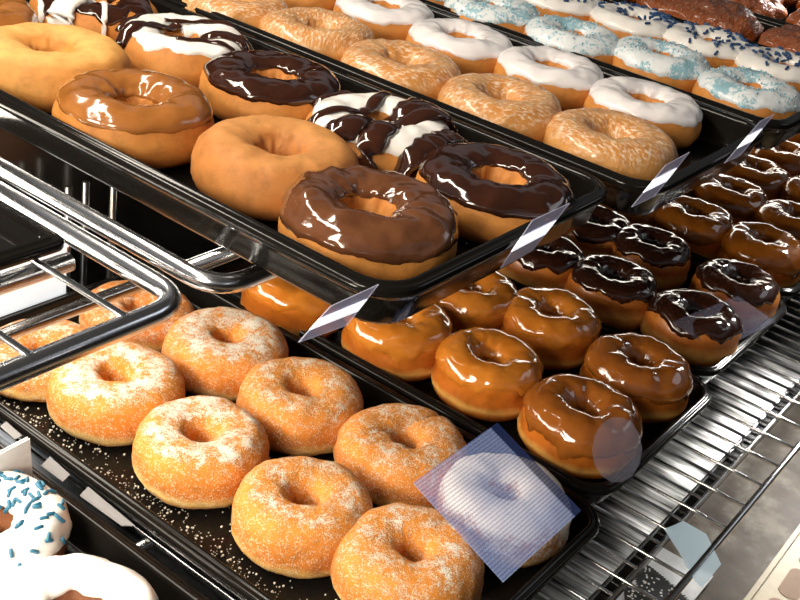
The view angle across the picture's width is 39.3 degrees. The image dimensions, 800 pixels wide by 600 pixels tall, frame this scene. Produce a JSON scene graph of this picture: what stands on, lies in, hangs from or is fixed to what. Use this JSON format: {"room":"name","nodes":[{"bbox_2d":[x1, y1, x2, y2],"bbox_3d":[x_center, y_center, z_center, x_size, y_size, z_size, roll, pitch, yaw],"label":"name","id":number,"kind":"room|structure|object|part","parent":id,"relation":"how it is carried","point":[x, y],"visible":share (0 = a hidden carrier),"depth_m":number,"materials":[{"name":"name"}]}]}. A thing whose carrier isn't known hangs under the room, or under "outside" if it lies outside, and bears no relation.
{"room":"food shop","nodes":[
{"label":"food shop","id":0,"kind":"room"},
{"bbox_2d":[0,128,220,291],"bbox_3d":[-0.250,-0.118,1.027,0.010,0.257,2.500,27,33,28],"label":"wall","id":1,"kind":"structure","parent":0,"point":[161,230],"depth_m":1.02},
{"bbox_2d":[0,181,181,391],"bbox_3d":[-0.445,-0.059,0.582,0.608,0.037,0.421,27,33,28],"label":"wire shelf","id":2,"kind":"object","parent":1,"relation":"attached to","point":[30,364],"visible":1,"depth_m":0.56,"materials":[{"name":"silver metal"}]},
{"bbox_2d":[0,200,64,270],"bbox_3d":[-0.439,-0.095,0.596,0.514,0.012,0.239,27,33,28],"label":"serving tray","id":3,"kind":"object","parent":2,"relation":"on","point":[23,239],"visible":1,"depth_m":0.56,"materials":[{"name":"black plastic"}]},
{"bbox_3d":[-0.259,0.049,0.480,0.008,0.008,0.415,27,33,28],"label":"rod","id":4,"kind":"part","parent":2,"relation":"part of","materials":[{"name":"silver metal"}]},
{"bbox_2d":[0,157,276,293],"bbox_3d":[0.008,-0.295,1.136,0.610,0.014,1.136,27,33,28],"label":"metal rail","id":5,"kind":"object","parent":1,"relation":"attached to","point":[193,272],"visible":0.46,"depth_m":0.60,"materials":[{"name":"silver metal"}]},
{"bbox_2d":[0,0,606,323],"bbox_3d":[-0.202,-0.163,0.777,0.683,0.027,0.240,27,33,28],"label":"serving tray","id":6,"kind":"object","parent":5,"relation":"on","point":[173,193],"visible":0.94,"depth_m":0.60,"materials":[{"name":"black plastic"}]},
{"bbox_2d":[0,0,37,25],"bbox_3d":[-0.299,-0.190,0.775,0.097,0.038,0.096,31,35,33],"label":"donut","id":7,"kind":"object","parent":6,"relation":"on","point":[12,12],"visible":0.44,"depth_m":0.77,"materials":[{"name":"orange food"}]},
{"bbox_2d":[0,22,131,112],"bbox_3d":[-0.230,-0.154,0.736,0.107,0.036,0.106,7,29,-7],"label":"donut","id":8,"kind":"object","parent":6,"relation":"on","point":[36,59],"visible":0.77,"depth_m":0.70,"materials":[{"name":"orange food"}]},
{"bbox_2d":[29,0,157,40],"bbox_3d":[-0.232,-0.216,0.850,0.097,0.045,0.102,27,33,28],"label":"donut","id":9,"kind":"object","parent":6,"relation":"on","point":[102,17],"visible":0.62,"depth_m":0.81,"materials":[{"name":"white food"}]},
{"bbox_2d":[52,68,213,168],"bbox_3d":[-0.161,-0.112,0.680,0.096,0.039,0.096,-6,32,-27],"label":"donut","id":10,"kind":"object","parent":6,"relation":"on","point":[157,119],"visible":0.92,"depth_m":0.65,"materials":[{"name":"orange food"}]},
{"bbox_2d":[115,13,253,87],"bbox_3d":[-0.156,-0.180,0.806,0.101,0.037,0.099,27,33,28],"label":"donut","id":11,"kind":"object","parent":6,"relation":"on","point":[172,44],"visible":0.8,"depth_m":0.78,"materials":[{"name":"white food"}]},
{"bbox_2d":[199,50,341,119],"bbox_3d":[-0.087,-0.143,0.766,0.098,0.035,0.096,-2,31,-22],"label":"donut","id":12,"kind":"object","parent":6,"relation":"on","point":[236,83],"visible":0.85,"depth_m":0.73,"materials":[{"name":"brown food"}]},
{"bbox_2d":[191,114,358,221],"bbox_3d":[-0.072,-0.079,0.652,0.099,0.037,0.099,2,30,-15],"label":"donut","id":13,"kind":"object","parent":6,"relation":"on","point":[246,164],"visible":0.82,"depth_m":0.62,"materials":[{"name":"orange food"}]},
{"bbox_2d":[309,299,366,329],"bbox_3d":[-0.026,0.007,0.486,0.001,0.015,0.052,27,33,28],"label":"price tag","id":14,"kind":"object","parent":6,"relation":"attached to","point":[354,308],"visible":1,"depth_m":0.48,"materials":[{"name":"white paper"}]},
{"bbox_2d":[278,165,458,279],"bbox_3d":[-0.016,-0.041,0.601,0.099,0.038,0.098,23,31,21],"label":"donut","id":15,"kind":"object","parent":6,"relation":"on","point":[374,223],"visible":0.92,"depth_m":0.57,"materials":[{"name":"brown food"}]},
{"bbox_2d":[306,90,467,177],"bbox_3d":[-0.012,-0.104,0.720,0.112,0.042,0.110,27,33,28],"label":"donut","id":16,"kind":"object","parent":6,"relation":"on","point":[386,131],"visible":0.73,"depth_m":0.69,"materials":[{"name":"brown food"}]},
{"bbox_2d":[415,142,575,245],"bbox_3d":[0.057,-0.065,0.672,0.097,0.036,0.097,13,29,5],"label":"donut","id":17,"kind":"object","parent":6,"relation":"on","point":[493,190],"visible":0.88,"depth_m":0.64,"materials":[{"name":"brown food"}]},
{"bbox_2d":[511,220,555,251],"bbox_3d":[0.075,-0.036,0.619,0.001,0.022,0.066,27,33,28],"label":"price tag","id":18,"kind":"object","parent":6,"relation":"attached to","point":[543,230],"visible":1,"depth_m":0.62,"materials":[{"name":"white paper"}]},
{"bbox_2d":[166,0,762,215],"bbox_3d":[-0.054,-0.230,0.949,0.701,0.027,0.216,27,33,28],"label":"serving tray","id":19,"kind":"object","parent":5,"relation":"on","point":[714,152],"visible":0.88,"depth_m":0.79,"materials":[{"name":"black plastic"}]},
{"bbox_2d":[182,0,287,27],"bbox_3d":[-0.138,-0.241,0.928,0.095,0.032,0.094,-6,33,-28],"label":"donut","id":20,"kind":"object","parent":19,"relation":"on","point":[250,12],"visible":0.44,"depth_m":0.89,"materials":[{"name":"orange food"}]},
{"bbox_2d":[284,0,335,10],"bbox_3d":[-0.088,-0.281,1.016,0.090,0.035,0.090,24,31,23],"label":"donut","id":21,"kind":"object","parent":19,"relation":"on","point":[325,4],"visible":0.37,"depth_m":0.98,"materials":[{"name":"orange food"}]},
{"bbox_2d":[258,7,374,60],"bbox_3d":[-0.067,-0.210,0.898,0.095,0.032,0.096,13,29,4],"label":"donut","id":22,"kind":"object","parent":19,"relation":"on","point":[329,33],"visible":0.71,"depth_m":0.87,"materials":[{"name":"orange food"}]},
{"bbox_2d":[333,0,433,40],"bbox_3d":[-0.015,-0.247,0.979,0.090,0.034,0.090,13,29,5],"label":"donut","id":23,"kind":"object","parent":19,"relation":"on","point":[387,19],"visible":0.74,"depth_m":0.94,"materials":[{"name":"white food"}]},
{"bbox_2d":[340,38,460,99],"bbox_3d":[0.001,-0.173,0.853,0.095,0.032,0.095,12,29,2],"label":"donut","id":24,"kind":"object","parent":19,"relation":"on","point":[424,70],"visible":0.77,"depth_m":0.83,"materials":[{"name":"orange food"}]},
{"bbox_2d":[406,18,513,74],"bbox_3d":[0.050,-0.209,0.933,0.091,0.034,0.092,21,30,18],"label":"donut","id":25,"kind":"object","parent":19,"relation":"on","point":[474,47],"visible":0.77,"depth_m":0.90,"materials":[{"name":"white food"}]},
{"bbox_2d":[437,73,561,141],"bbox_3d":[0.073,-0.139,0.816,0.095,0.032,0.097,5,29,-11],"label":"donut","id":26,"kind":"object","parent":19,"relation":"on","point":[526,108],"visible":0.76,"depth_m":0.79,"materials":[{"name":"orange food"}]},
{"bbox_2d":[494,46,603,110],"bbox_3d":[0.120,-0.179,0.902,0.089,0.034,0.090,10,28,-1],"label":"donut","id":27,"kind":"object","parent":19,"relation":"on","point":[569,76],"visible":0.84,"depth_m":0.87,"materials":[{"name":"white food"}]},
{"bbox_2d":[542,108,678,179],"bbox_3d":[0.147,-0.108,0.784,0.096,0.033,0.095,30,34,32],"label":"donut","id":28,"kind":"object","parent":19,"relation":"on","point":[625,144],"visible":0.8,"depth_m":0.76,"materials":[{"name":"orange food"}]},
{"bbox_2d":[583,76,702,148],"bbox_3d":[0.188,-0.145,0.864,0.092,0.034,0.090,22,31,20],"label":"donut","id":29,"kind":"object","parent":19,"relation":"on","point":[676,113],"visible":0.76,"depth_m":0.84,"materials":[{"name":"white food"}]},
{"bbox_2d":[643,168,676,192],"bbox_3d":[0.161,-0.074,0.691,0.001,0.021,0.071,27,33,28],"label":"price tag","id":30,"kind":"object","parent":19,"relation":"attached to","point":[663,178],"visible":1,"depth_m":0.69,"materials":[{"name":"white paper"}]},
{"bbox_2d":[737,129,761,148],"bbox_3d":[0.249,-0.115,0.797,0.001,0.022,0.079,27,33,28],"label":"price tag","id":31,"kind":"object","parent":19,"relation":"attached to","point":[751,137],"visible":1,"depth_m":0.80,"materials":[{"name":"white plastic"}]},
{"bbox_2d":[419,0,799,149],"bbox_3d":[0.084,-0.298,1.119,0.704,0.027,0.229,27,33,28],"label":"serving tray","id":32,"kind":"object","parent":5,"relation":"on","point":[776,132],"visible":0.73,"depth_m":0.90,"materials":[{"name":"black plastic"}]},
{"bbox_2d":[428,0,445,5],"bbox_3d":[0.016,-0.296,1.077,0.092,0.036,0.089,-2,31,-22],"label":"donut","id":33,"kind":"object","parent":32,"relation":"on","point":[441,2],"visible":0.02,"depth_m":1.04,"materials":[{"name":"blue food"}]},
{"bbox_2d":[444,0,540,32],"bbox_3d":[0.085,-0.262,1.039,0.093,0.036,0.090,-3,31,-24],"label":"donut","id":34,"kind":"object","parent":32,"relation":"on","point":[514,15],"visible":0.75,"depth_m":1.00,"materials":[{"name":"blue food"}]},
{"bbox_2d":[525,0,600,20],"bbox_3d":[0.157,-0.292,1.115,0.093,0.038,0.090,27,33,28],"label":"donut","id":35,"kind":"object","parent":32,"relation":"on","point":[580,9],"visible":0.5,"depth_m":1.08,"materials":[{"name":"white food"}]},
{"bbox_2d":[522,14,619,64],"bbox_3d":[0.153,-0.227,0.998,0.091,0.036,0.090,10,28,-2],"label":"donut","id":36,"kind":"object","parent":32,"relation":"on","point":[568,34],"visible":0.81,"depth_m":0.97,"materials":[{"name":"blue food"}]},
{"bbox_2d":[588,1,675,39],"bbox_3d":[0.226,-0.263,1.087,0.091,0.037,0.092,27,33,28],"label":"donut","id":37,"kind":"object","parent":32,"relation":"on","point":[623,19],"visible":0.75,"depth_m":1.06,"materials":[{"name":"white food"}]},
{"bbox_2d":[611,34,710,92],"bbox_3d":[0.227,-0.205,0.983,0.091,0.037,0.090,10,28,-1],"label":"donut","id":38,"kind":"object","parent":32,"relation":"on","point":[679,66],"visible":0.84,"depth_m":0.95,"materials":[{"name":"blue food"}]},
{"bbox_2d":[662,21,752,68],"bbox_3d":[0.289,-0.236,1.058,0.091,0.038,0.091,0,30,-18],"label":"donut","id":39,"kind":"object","parent":32,"relation":"on","point":[719,46],"visible":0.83,"depth_m":1.03,"materials":[{"name":"white food"}]},
{"bbox_2d":[692,66,799,119],"bbox_3d":[0.291,-0.169,0.939,0.091,0.037,0.090,0,30,-18],"label":"donut","id":40,"kind":"object","parent":32,"relation":"on","point":[755,92],"visible":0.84,"depth_m":0.91,"materials":[{"name":"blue food"}]},
{"bbox_2d":[733,44,799,92],"bbox_3d":[0.347,-0.206,1.024,0.090,0.037,0.091,27,33,28],"label":"donut","id":41,"kind":"object","parent":32,"relation":"on","point":[783,65],"visible":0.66,"depth_m":1.00,"materials":[{"name":"white food"}]},
{"bbox_2d":[609,0,782,47],"bbox_3d":[0.194,-0.353,1.255,0.704,0.027,0.125,27,33,28],"label":"serving tray","id":42,"kind":"object","parent":5,"relation":"on","point":[766,24],"visible":0.02,"depth_m":1.19,"materials":[{"name":"black plastic"}]},
{"bbox_2d":[636,0,763,41],"bbox_3d":[0.310,-0.300,1.173,0.142,0.047,0.095,27,33,28],"label":"fritter","id":43,"kind":"object","parent":42,"relation":"on","point":[734,16],"visible":0.44,"depth_m":1.14,"materials":[{"name":"brown food"}]},
{"bbox_2d":[758,24,799,52],"bbox_3d":[0.416,-0.243,1.109,0.123,0.043,0.093,27,33,28],"label":"fritter","id":44,"kind":"object","parent":42,"relation":"on","point":[787,36],"visible":0.44,"depth_m":1.10,"materials":[{"name":"brown food"}]},
{"bbox_2d":[752,5,796,25],"bbox_3d":[0.306,-0.409,1.395,0.704,0.027,0.234,27,33,28],"label":"serving tray","id":45,"kind":"object","parent":5,"relation":"on","point":[791,9],"visible":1,"depth_m":1.21,"materials":[{"name":"black plastic"}]},
{"bbox_2d":[730,0,787,19],"bbox_3d":[0.382,-0.347,1.285,0.124,0.043,0.092,27,33,28],"label":"fritter","id":46,"kind":"object","parent":45,"relation":"on","point":[775,9],"visible":0.25,"depth_m":1.24,"materials":[{"name":"brown food"}]},
{"bbox_2d":[783,0,798,8],"bbox_3d":[0.427,-0.386,1.373,0.127,0.042,0.091,27,33,28],"label":"fritter","id":47,"kind":"object","parent":45,"relation":"on","point":[786,3],"visible":0.18,"depth_m":1.34,"materials":[{"name":"brown food"}]},
{"bbox_2d":[785,8,799,25],"bbox_3d":[0.485,-0.293,1.224,0.122,0.043,0.095,27,33,28],"label":"fritter","id":48,"kind":"object","parent":45,"relation":"on","point":[793,18],"visible":0.57,"depth_m":1.23,"materials":[{"name":"brown food"}]},
{"bbox_2d":[0,292,799,599],"bbox_3d":[-0.075,0.010,1.139,0.824,0.013,2.800,27,33,28],"label":"wire shelf","id":49,"kind":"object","parent":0,"point":[551,590],"depth_m":0.96,"materials":[{"name":"metal"}]},
{"bbox_2d":[0,244,68,316],"bbox_3d":[-0.326,0.006,0.906,0.042,0.110,0.107,27,33,28],"label":"carton","id":50,"kind":"object","parent":49,"relation":"on","point":[25,297],"visible":0.17,"depth_m":0.90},
{"bbox_2d":[64,185,71,292],"bbox_3d":[-0.287,-0.029,0.967,0.006,0.150,0.006,27,33,28],"label":"post","id":51,"kind":"object","parent":49,"relation":"on","point":[68,188],"visible":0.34,"depth_m":0.94,"materials":[{"name":"silver metal"}]},
{"bbox_2d":[79,180,89,286],"bbox_3d":[-0.277,-0.035,0.980,0.006,0.150,0.006,27,33,28],"label":"post","id":52,"kind":"object","parent":49,"relation":"on","point":[85,184],"visible":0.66,"depth_m":0.97,"materials":[{"name":"silver metal"}]},
{"bbox_2d":[106,187,116,278],"bbox_3d":[-0.259,-0.044,1.002,0.006,0.150,0.006,27,33,28],"label":"post","id":53,"kind":"object","parent":49,"relation":"on","point":[113,193],"visible":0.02,"depth_m":0.98,"materials":[{"name":"silver metal"}]},
{"bbox_2d":[0,294,799,599],"bbox_3d":[0.164,0.017,1.085,0.495,0.018,2.000,27,33,28],"label":"wire rack","id":54,"kind":"object","parent":49,"relation":"on","point":[630,567],"visible":0.24,"depth_m":0.86,"materials":[{"name":"silver metal"}]},
{"bbox_2d":[0,422,209,599],"bbox_3d":[-0.241,0.180,0.611,0.435,0.025,0.243,27,33,28],"label":"serving tray","id":55,"kind":"object","parent":54,"relation":"on","point":[90,534],"depth_m":0.69,"materials":[{"name":"black plastic"}]},
{"bbox_3d":[-0.260,0.087,0.747,0.020,0.001,0.006,30,34,32],"label":"tag strip","id":56,"kind":"part","parent":55,"relation":"part of","materials":[{"name":"white paper"}]},
{"bbox_2d":[0,437,32,476],"bbox_3d":[-0.257,0.109,0.698,0.029,0.047,0.055,27,33,28],"label":"paper card","id":57,"kind":"object","parent":55,"relation":"on","point":[17,455],"visible":0.6,"depth_m":0.70,"materials":[{"name":"white paper"}]},
{"bbox_2d":[0,469,71,580],"bbox_3d":[-0.245,0.139,0.661,0.097,0.041,0.097,13,29,5],"label":"donut","id":58,"kind":"object","parent":55,"relation":"on","point":[35,521],"visible":0.89,"depth_m":0.66,"materials":[{"name":"white food"}]},
{"bbox_3d":[-0.221,0.109,0.721,0.026,0.001,0.010,27,33,28],"label":"tag strip","id":59,"kind":"part","parent":55,"relation":"part of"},
{"bbox_2d":[0,553,158,599],"bbox_3d":[-0.179,0.180,0.610,0.105,0.040,0.100,27,33,28],"label":"donut","id":60,"kind":"object","parent":55,"relation":"on","point":[75,576],"visible":1,"depth_m":0.62,"materials":[{"name":"white food"}]},
{"bbox_3d":[-0.182,0.129,0.696,0.047,0.001,0.009,27,33,28],"label":"tag strip","id":61,"kind":"part","parent":55,"relation":"part of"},
{"bbox_3d":[0.142,0.004,1.097,0.008,0.008,2.000,27,33,28],"label":"rail","id":62,"kind":"part","parent":54,"relation":"part of","materials":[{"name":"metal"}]},
{"bbox_2d":[0,265,599,599],"bbox_3d":[-0.105,0.101,0.803,0.461,0.022,0.242,27,33,28],"label":"serving tray","id":63,"kind":"object","parent":54,"relation":"on","point":[505,583],"visible":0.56,"depth_m":0.74,"materials":[{"name":"black plastic"}]},
{"bbox_2d":[0,319,86,401],"bbox_3d":[-0.269,0.043,0.840,0.093,0.028,0.094,7,29,-7],"label":"donut","id":64,"kind":"object","parent":63,"relation":"on","point":[34,389],"visible":0.17,"depth_m":0.82,"materials":[{"name":"orange food"}]},
{"bbox_2d":[46,341,184,446],"bbox_3d":[-0.204,0.065,0.807,0.097,0.042,0.096,4,29,-12],"label":"donut","id":65,"kind":"object","parent":63,"relation":"on","point":[102,397],"visible":0.82,"depth_m":0.78,"materials":[{"name":"orange food"}]},
{"bbox_2d":[79,280,193,352],"bbox_3d":[-0.214,0.012,0.914,0.093,0.028,0.094,-5,32,-26],"label":"donut","id":66,"kind":"object","parent":63,"relation":"on","point":[153,338],"visible":0.28,"depth_m":0.89,"materials":[{"name":"orange food"}]},
{"bbox_2d":[132,395,269,508],"bbox_3d":[-0.136,0.102,0.764,0.093,0.042,0.094,19,30,16],"label":"donut","id":67,"kind":"object","parent":63,"relation":"on","point":[192,452],"visible":0.95,"depth_m":0.74,"materials":[{"name":"orange food"}]},
{"bbox_2d":[161,307,288,401],"bbox_3d":[-0.135,0.040,0.876,0.099,0.042,0.097,14,29,6],"label":"donut","id":68,"kind":"object","parent":63,"relation":"on","point":[214,350],"visible":0.8,"depth_m":0.85,"materials":[{"name":"orange food"}]},
{"bbox_2d":[0,394,494,599],"bbox_3d":[-0.095,0.113,0.801,0.393,0.001,0.206,27,33,28],"label":"crumbs","id":69,"kind":"object","parent":63,"relation":"on","point":[50,430],"visible":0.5,"depth_m":0.74,"materials":[{"name":"beige food"}]},
{"bbox_2d":[236,356,363,455],"bbox_3d":[-0.074,0.077,0.830,0.095,0.042,0.093,9,29,-3],"label":"donut","id":70,"kind":"object","parent":63,"relation":"on","point":[302,404],"visible":0.94,"depth_m":0.80,"materials":[{"name":"orange food"}]},
{"bbox_2d":[231,456,372,578],"bbox_3d":[-0.062,0.138,0.724,0.094,0.042,0.095,20,30,17],"label":"donut","id":71,"kind":"object","parent":63,"relation":"on","point":[290,516],"visible":0.97,"depth_m":0.70,"materials":[{"name":"orange food"}]},
{"bbox_2d":[333,403,467,508],"bbox_3d":[0.002,0.109,0.797,0.097,0.042,0.094,27,33,28],"label":"donut","id":72,"kind":"object","parent":63,"relation":"on","point":[403,453],"visible":0.83,"depth_m":0.77,"materials":[{"name":"orange food"}]},
{"bbox_2d":[330,502,484,599],"bbox_3d":[0.005,0.165,0.696,0.096,0.042,0.095,5,29,-10],"label":"donut","id":73,"kind":"object","parent":63,"relation":"on","point":[394,551],"visible":0.99,"depth_m":0.68,"materials":[{"name":"orange food"}]},
{"bbox_2d":[435,453,571,567],"bbox_3d":[0.070,0.141,0.762,0.094,0.043,0.092,9,29,-3],"label":"donut","id":74,"kind":"object","parent":63,"relation":"on","point":[514,520],"visible":0.86,"depth_m":0.74,"materials":[{"name":"food"}]},
{"bbox_2d":[491,423,579,515],"bbox_3d":[0.064,0.126,0.712,0.074,0.030,0.097,27,33,28],"label":"card","id":75,"kind":"object","parent":74,"relation":"on","point":[496,424],"visible":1,"depth_m":0.74,"materials":[{"name":"plastic"}]},
{"bbox_2d":[207,257,711,503],"bbox_3d":[0.042,0.032,0.977,0.422,0.022,0.221,27,33,28],"label":"serving tray","id":76,"kind":"object","parent":54,"relation":"on","point":[656,437],"visible":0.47,"depth_m":0.88,"materials":[{"name":"black plastic"}]},
{"bbox_2d":[240,277,343,338],"bbox_3d":[-0.089,-0.003,0.962,0.092,0.049,0.089,25,32,25],"label":"donut","id":77,"kind":"object","parent":76,"relation":"on","point":[285,305],"visible":0.35,"depth_m":0.93,"materials":[{"name":"orange food"}]},
{"bbox_2d":[341,304,453,381],"bbox_3d":[-0.001,0.029,0.934,0.093,0.049,0.093,17,29,12],"label":"donut","id":78,"kind":"object","parent":76,"relation":"on","point":[405,349],"visible":0.76,"depth_m":0.90,"materials":[{"name":"orange food"}]},
{"bbox_2d":[435,271,517,331],"bbox_3d":[0.063,0.002,1.005,0.091,0.049,0.090,-7,33,-29],"label":"donut","id":79,"kind":"object","parent":76,"relation":"on","point":[484,303],"visible":0.48,"depth_m":0.97,"materials":[{"name":"brown food"}]},
{"bbox_2d":[431,327,543,421],"bbox_3d":[0.070,0.059,0.905,0.090,0.048,0.089,16,29,10],"label":"donut","id":80,"kind":"object","parent":76,"relation":"on","point":[480,373],"visible":0.98,"depth_m":0.88,"materials":[{"name":"brown food"}]},
{"bbox_2d":[501,286,601,370],"bbox_3d":[0.131,0.024,0.989,0.091,0.049,0.090,0,30,-19],"label":"donut","id":81,"kind":"object","parent":76,"relation":"on","point":[558,324],"visible":0.89,"depth_m":0.96,"materials":[{"name":"brown food"}]},
{"bbox_2d":[517,374,642,479],"bbox_3d":[0.139,0.096,0.860,0.094,0.049,0.093,7,29,-7],"label":"donut","id":82,"kind":"object","parent":76,"relation":"on","point":[584,427],"visible":0.98,"depth_m":0.83,"materials":[{"name":"brown food"}]},
{"bbox_2d":[579,332,692,423],"bbox_3d":[0.198,0.064,0.938,0.092,0.049,0.094,23,31,21],"label":"donut","id":83,"kind":"object","parent":76,"relation":"on","point":[657,378],"visible":0.88,"depth_m":0.91,"materials":[{"name":"brown food"}]},
{"bbox_2d":[506,259,786,383],"bbox_3d":[0.172,-0.038,1.149,0.408,0.022,0.218,27,33,28],"label":"serving tray","id":84,"kind":"object","parent":54,"relation":"on","point":[705,374],"visible":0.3,"depth_m":1.04,"materials":[{"name":"black plastic"}]},
{"bbox_2d":[498,236,583,288],"bbox_3d":[0.137,-0.036,1.099,0.086,0.049,0.087,0,30,-19],"label":"donut","id":85,"kind":"object","parent":84,"relation":"on","point":[550,266],"visible":0.53,"depth_m":1.06,"materials":[{"name":"brown food"}]},
{"bbox_2d":[565,205,630,255],"bbox_3d":[0.200,-0.069,1.178,0.089,0.050,0.089,1,30,-18],"label":"donut","id":86,"kind":"object","parent":84,"relation":"on","point":[598,235],"visible":0.49,"depth_m":1.14,"materials":[{"name":"brown food"}]},
{"bbox_2d":[564,254,657,331],"bbox_3d":[0.201,-0.008,1.070,0.091,0.049,0.090,-10,35,-33],"label":"donut","id":87,"kind":"object","parent":84,"relation":"on","point":[619,291],"visible":0.87,"depth_m":1.04,"materials":[{"name":"brown food"}]},
{"bbox_2d":[610,223,690,292],"bbox_3d":[0.255,-0.043,1.152,0.087,0.049,0.087,-8,33,-30],"label":"donut","id":88,"kind":"object","parent":84,"relation":"on","point":[665,254],"visible":0.84,"depth_m":1.12,"materials":[{"name":"brown food"}]},
{"bbox_2d":[640,288,742,365],"bbox_3d":[0.269,0.025,1.033,0.089,0.049,0.089,31,35,33],"label":"donut","id":89,"kind":"object","parent":84,"relation":"on","point":[698,325],"visible":0.92,"depth_m":1.00,"materials":[{"name":"brown food"}]},
{"bbox_2d":[688,258,779,331],"bbox_3d":[0.331,-0.006,1.110,0.087,0.049,0.087,27,32,27],"label":"donut","id":90,"kind":"object","parent":84,"relation":"on","point":[753,293],"visible":0.8,"depth_m":1.08,"materials":[{"name":"brown food"}]},
{"bbox_2d":[664,521,720,586],"bbox_3d":[0.211,0.179,0.792,0.031,0.001,0.067,2,30,-15],"label":"plastic film","id":91,"kind":"object","parent":54,"relation":"on","point":[691,543],"visible":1,"depth_m":0.80,"materials":[{"name":"blue"}]},
{"bbox_3d":[0.326,0.098,0.987,0.003,0.003,2.000,27,33,28],"label":"rail","id":92,"kind":"part","parent":54,"relation":"part of","materials":[{"name":"metal"}]},
{"bbox_3d":[0.333,0.101,0.983,0.003,0.003,2.000,27,33,28],"label":"rail","id":93,"kind":"part","parent":54,"relation":"part of","materials":[{"name":"metal"}]},
{"bbox_3d":[0.357,0.111,0.968,0.006,0.006,2.000,27,33,28],"label":"rail","id":94,"kind":"part","parent":54,"relation":"part of","materials":[{"name":"metal"}]},
{"bbox_2d":[690,251,799,302],"bbox_3d":[0.306,-0.108,1.321,0.400,0.022,0.224,27,33,28],"label":"serving tray","id":95,"kind":"object","parent":54,"relation":"on","point":[786,294],"visible":0.15,"depth_m":1.16,"materials":[{"name":"black plastic"}]},
{"bbox_2d":[623,209,658,225],"bbox_3d":[0.254,-0.105,1.261,0.096,0.052,0.095,17,29,11],"label":"donut","id":96,"kind":"object","parent":95,"relation":"on","point":[648,219],"visible":0.05,"depth_m":1.22,"materials":[{"name":"brown food"}]},
{"bbox_2d":[684,189,693,195],"bbox_3d":[0.317,-0.143,1.351,0.094,0.051,0.094,17,29,12],"label":"donut","id":97,"kind":"object","parent":95,"relation":"on","point":[690,193],"visible":0.02,"depth_m":1.32,"materials":[{"name":"brown food"}]},
{"bbox_2d":[653,195,734,259],"bbox_3d":[0.322,-0.079,1.236,0.095,0.052,0.094,11,28,1],"label":"donut","id":98,"kind":"object","parent":95,"relation":"on","point":[702,224],"visible":0.72,"depth_m":1.20,"materials":[{"name":"brown food"}]},
{"bbox_2d":[692,173,768,222],"bbox_3d":[0.387,-0.114,1.322,0.092,0.051,0.093,-3,31,-23],"label":"donut","id":99,"kind":"object","parent":95,"relation":"on","point":[740,197],"visible":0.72,"depth_m":1.29,"materials":[{"name":"brown food"}]},
{"bbox_2d":[716,221,799,287],"bbox_3d":[0.387,-0.048,1.202,0.092,0.052,0.093,20,30,16],"label":"donut","id":100,"kind":"object","parent":95,"relation":"on","point":[776,251],"visible":0.81,"depth_m":1.17,"materials":[{"name":"brown food"}]},
{"bbox_2d":[751,199,799,240],"bbox_3d":[0.448,-0.079,1.280,0.095,0.052,0.090,32,35,34],"label":"donut","id":101,"kind":"object","parent":95,"relation":"on","point":[783,214],"visible":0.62,"depth_m":1.26,"materials":[{"name":"brown food"}]},
{"bbox_3d":[0.439,-0.177,1.490,0.396,0.022,0.212,27,33,28],"label":"serving tray","id":102,"kind":"object","parent":54,"relation":"on","visible":0},
{"bbox_2d":[723,154,790,199],"bbox_3d":[0.440,-0.147,1.399,0.094,0.052,0.094,16,29,10],"label":"donut","id":103,"kind":"object","parent":102,"relation":"on","point":[771,177],"visible":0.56,"depth_m":1.36,"materials":[{"name":"brown food"}]},
{"bbox_2d":[750,140,799,175],"bbox_3d":[0.503,-0.180,1.480,0.094,0.052,0.095,6,29,-9],"label":"donut","id":104,"kind":"object","parent":102,"relation":"on","point":[786,154],"visible":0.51,"depth_m":1.44,"materials":[{"name":"brown food"}]},
{"bbox_2d":[778,175,799,202],"bbox_3d":[0.508,-0.118,1.370,0.096,0.052,0.095,-12,36,-35],"label":"donut","id":105,"kind":"object","parent":102,"relation":"on","point":[790,190],"visible":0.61,"depth_m":1.35,"materials":[{"name":"brown food"}]},
{"bbox_3d":[0.569,-0.243,1.655,0.392,0.022,0.212,27,33,28],"label":"serving tray","id":106,"kind":"object","parent":54,"relation":"on","visible":0},
{"bbox_2d":[788,133,799,143],"bbox_3d":[0.576,-0.220,1.578,0.095,0.051,0.096,20,30,17],"label":"donut","id":107,"kind":"object","parent":106,"relation":"on","point":[796,138],"visible":0.03,"depth_m":1.54,"materials":[{"name":"brown food"}]},
{"bbox_2d":[664,399,799,599],"bbox_3d":[0.433,0.285,0.842,0.476,0.034,2.800,27,33,28],"label":"floor","id":108,"kind":"structure","parent":0,"point":[750,548],"depth_m":0.94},
{"bbox_2d":[616,548,712,599],"bbox_3d":[0.181,0.222,0.824,0.060,0.002,0.134,27,33,28],"label":"printed card","id":109,"kind":"object","parent":108,"relation":"on","point":[655,579],"visible":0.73,"depth_m":0.85,"materials":[{"name":"white paper"}]},
{"bbox_2d":[744,524,799,599],"bbox_3d":[0.397,0.197,0.943,0.100,0.010,0.900,27,33,28],"label":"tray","id":110,"kind":"object","parent":108,"relation":"on","point":[780,580],"visible":1,"depth_m":0.87,"materials":[{"name":"beige plastic"}]}
]}

